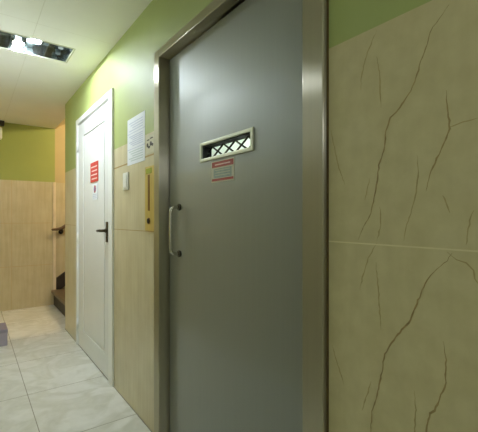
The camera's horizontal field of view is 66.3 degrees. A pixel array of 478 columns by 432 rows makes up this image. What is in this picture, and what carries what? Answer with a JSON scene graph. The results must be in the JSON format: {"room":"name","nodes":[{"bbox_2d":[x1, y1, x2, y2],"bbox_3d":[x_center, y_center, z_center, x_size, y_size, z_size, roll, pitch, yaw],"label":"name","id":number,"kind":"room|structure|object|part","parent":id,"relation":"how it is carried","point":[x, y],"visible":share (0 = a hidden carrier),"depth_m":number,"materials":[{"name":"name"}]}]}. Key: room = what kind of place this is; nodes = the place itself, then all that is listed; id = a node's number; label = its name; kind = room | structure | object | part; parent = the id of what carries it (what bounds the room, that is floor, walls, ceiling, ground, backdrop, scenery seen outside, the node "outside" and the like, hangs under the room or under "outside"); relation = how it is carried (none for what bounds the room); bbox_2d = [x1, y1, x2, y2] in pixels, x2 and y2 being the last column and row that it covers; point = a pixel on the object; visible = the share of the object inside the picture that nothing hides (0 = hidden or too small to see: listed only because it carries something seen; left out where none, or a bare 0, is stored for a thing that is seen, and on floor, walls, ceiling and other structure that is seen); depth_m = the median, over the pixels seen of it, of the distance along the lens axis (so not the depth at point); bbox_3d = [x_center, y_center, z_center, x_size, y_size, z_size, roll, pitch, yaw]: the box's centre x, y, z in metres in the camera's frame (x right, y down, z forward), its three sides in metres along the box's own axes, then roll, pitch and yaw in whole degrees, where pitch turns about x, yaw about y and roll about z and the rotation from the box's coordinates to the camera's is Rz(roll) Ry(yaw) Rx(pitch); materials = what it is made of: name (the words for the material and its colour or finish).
{"room":"apartment building hallway","nodes":[
{"label":"apartment building hallway","id":0,"kind":"room"},
{"bbox_2d":[0,122,54,310],"bbox_3d":[-3.015,-0.005,4.695,1.160,2.390,0.140,0,0,-36],"label":"wall","id":1,"kind":"structure","parent":0,"point":[27,153],"depth_m":4.78,"materials":[{"name":"beige tile"}]},
{"bbox_2d":[0,120,3,139],"bbox_3d":[-3.043,-1.084,4.526,0.235,0.228,0.100,0,0,-36],"label":"wall fitting","id":2,"kind":"object","parent":1,"relation":"attached to","point":[1,121],"visible":1,"depth_m":4.54,"materials":[{"name":"white plastic"}]},
{"bbox_2d":[53,182,55,289],"bbox_3d":[-2.508,0.259,4.972,0.035,1.462,0.012,0,0,-36],"label":"trim","id":3,"kind":"structure","parent":1,"relation":"attached to","point":[54,183],"depth_m":4.97,"materials":[{"name":"beige wood"}]},
{"bbox_2d":[55,124,64,289],"bbox_3d":[-1.679,-0.860,5.698,2.180,4.100,0.100,0,0,-36],"label":"wall","id":4,"kind":"structure","parent":0,"point":[60,131],"depth_m":5.06,"materials":[{"name":"beige tile"}]},
{"bbox_2d":[51,224,64,233],"bbox_3d":[-1.830,-0.361,5.446,1.743,1.191,0.139,0,0,-36],"label":"handrail","id":5,"kind":"object","parent":4,"relation":"attached to","point":[61,228],"visible":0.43,"depth_m":4.95,"materials":[{"name":"brown wood"}]},
{"bbox_2d":[55,119,64,128],"bbox_3d":[-1.269,-2.025,5.137,2.180,1.650,1.290,0,0,-36],"label":"ceiling","id":6,"kind":"structure","parent":0,"point":[63,121],"depth_m":4.87,"materials":[{"name":"beige paint"}]},
{"bbox_2d":[0,305,151,431],"bbox_3d":[-1.333,1.220,1.441,2.650,0.060,7.400,0,0,-36],"label":"floor","id":7,"kind":"structure","parent":0,"point":[49,383],"depth_m":2.58,"materials":[{"name":"tile"}]},
{"bbox_2d":[0,322,7,346],"bbox_3d":[-2.380,1.115,3.389,0.388,0.150,0.286,0,0,-36],"label":"storage box","id":8,"kind":"object","parent":7,"relation":"on","point":[3,327],"visible":1,"depth_m":3.38,"materials":[{"name":"plastic"}]},
{"bbox_3d":[-2.380,1.055,3.389,0.388,0.030,0.286,0,0,-36],"label":"lid","id":9,"kind":"part","parent":8,"relation":"part of","materials":[{"name":"plastic"}]},
{"bbox_2d":[51,272,64,315],"bbox_3d":[-1.330,0.440,5.093,2.120,1.500,1.287,0,0,-36],"label":"staircase","id":10,"kind":"structure","parent":7,"relation":"on","point":[59,295],"depth_m":4.81,"materials":[{"name":"wood"}]},
{"bbox_3d":[-1.829,0.340,5.501,1.655,1.300,0.039,0,0,-36],"label":"skirting","id":11,"kind":"part","parent":10,"relation":"part of","materials":[{"name":"wood"}]},
{"bbox_2d":[0,0,151,128],"bbox_3d":[-1.406,-1.230,1.387,2.470,0.060,7.400,0,0,-36],"label":"ceiling","id":12,"kind":"structure","parent":0,"point":[34,90],"depth_m":2.61,"materials":[{"name":"white paint"}]},
{"bbox_2d":[0,30,75,62],"bbox_3d":[-1.453,-1.254,2.586,0.494,0.113,0.294,0,0,-36],"label":"ceiling light","id":13,"kind":"object","parent":12,"relation":"attached to","point":[8,40],"visible":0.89,"depth_m":2.68,"materials":[{"name":"metal"}]},
{"bbox_3d":[-1.570,-1.235,2.606,0.068,0.025,0.062,0,0,-36],"label":"bulb","id":14,"kind":"part","parent":13,"relation":"part of","materials":[{"name":"white glass"}]},
{"bbox_3d":[-1.570,-1.272,2.606,0.040,0.056,0.040,0,0,-36],"label":"bulb","id":15,"kind":"part","parent":13,"relation":"part of","materials":[{"name":"white glass"}]},
{"bbox_2d":[65,0,477,431],"bbox_3d":[-0.020,-0.005,1.534,0.161,2.390,6.000,0,0,-36],"label":"wall","id":16,"kind":"structure","parent":0,"point":[402,75],"depth_m":0.90,"materials":[{"name":"beige tile"}]},
{"bbox_2d":[76,88,113,386],"bbox_3d":[-1.202,0.142,3.013,0.131,2.095,1.099,0,0,-36],"label":"door","id":17,"kind":"structure","parent":16,"relation":"in","point":[95,127],"depth_m":2.92,"materials":[{"name":"white paint"}]},
{"bbox_2d":[90,161,97,182],"bbox_3d":[-1.171,-0.364,2.961,0.006,0.159,0.218,0,0,-36],"label":"door sign","id":18,"kind":"object","parent":17,"relation":"attached to","point":[93,166],"visible":1,"depth_m":2.95,"materials":[{"name":"red plastic"}]},
{"bbox_3d":[-1.193,0.147,3.006,0.011,1.701,0.616,0,0,-36],"label":"raised panel","id":19,"kind":"part","parent":17,"relation":"part of","materials":[{"name":"white paint"}]},
{"bbox_2d":[92,183,97,199],"bbox_3d":[-1.158,-0.203,2.945,0.005,0.130,0.149,0,0,-36],"label":"door sign","id":20,"kind":"object","parent":17,"relation":"attached to","point":[94,186],"visible":1,"depth_m":2.93,"materials":[{"name":"paper"}]},
{"bbox_3d":[-1.012,0.100,2.688,0.054,0.034,0.099,0,0,-36],"label":"lever","id":21,"kind":"part","parent":17,"relation":"part of","materials":[{"name":"brown metal"}]},
{"bbox_3d":[-0.968,0.110,2.680,0.009,0.150,0.036,0,0,-36],"label":"handle plate","id":22,"kind":"part","parent":17,"relation":"part of","materials":[{"name":"brown metal"}]},
{"bbox_2d":[123,172,128,189],"bbox_3d":[-0.731,-0.230,2.358,0.014,0.112,0.096,0,0,-36],"label":"light switch","id":23,"kind":"object","parent":16,"relation":"attached to","point":[125,175],"visible":1,"depth_m":2.34,"materials":[{"name":"white plastic"}]},
{"bbox_2d":[127,110,144,165],"bbox_3d":[-0.629,-0.471,2.229,0.002,0.289,0.290,0,0,-36],"label":"paper","id":24,"kind":"object","parent":16,"relation":"attached to","point":[135,125],"visible":1,"depth_m":2.22,"materials":[{"name":"white paper"}]},
{"bbox_2d":[145,165,153,230],"bbox_3d":[-0.498,-0.103,2.037,0.018,0.362,0.131,0,0,-36],"label":"panel","id":25,"kind":"object","parent":16,"relation":"attached to","point":[149,171],"visible":0.95,"depth_m":2.03,"materials":[{"name":"gold metal"}]},
{"bbox_2d":[146,133,153,153],"bbox_3d":[-0.492,-0.409,2.042,0.002,0.102,0.134,0,0,-36],"label":"notice","id":26,"kind":"object","parent":16,"relation":"attached to","point":[149,139],"visible":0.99,"depth_m":2.04,"materials":[{"name":"beige paper"}]},
{"bbox_2d":[154,0,325,431],"bbox_3d":[-0.059,0.153,1.539,0.138,2.074,1.178,0,0,-36],"label":"door","id":27,"kind":"structure","parent":16,"relation":"in","point":[240,262],"depth_m":1.42,"materials":[{"name":"metal"}]},
{"bbox_3d":[-0.322,0.068,1.831,0.060,0.252,0.017,0,0,-36],"label":"pull handle","id":28,"kind":"part","parent":27,"relation":"part of","materials":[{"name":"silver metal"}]},
{"bbox_2d":[211,157,233,182],"bbox_3d":[-0.069,-0.195,1.533,0.003,0.091,0.172,0,0,-36],"label":"notice","id":29,"kind":"object","parent":27,"relation":"attached to","point":[221,170],"visible":1,"depth_m":1.53,"materials":[{"name":"beige paper"}]},
{"bbox_3d":[-0.061,-0.291,1.518,0.009,0.087,0.391,0,0,-36],"label":"vision panel","id":30,"kind":"part","parent":27,"relation":"part of","materials":[{"name":"metal"}]},
{"bbox_3d":[-0.025,-0.291,1.545,0.004,0.053,0.354,0,0,-36],"label":"glass pane","id":31,"kind":"part","parent":27,"relation":"part of","materials":[{"name":"white"}]}
]}

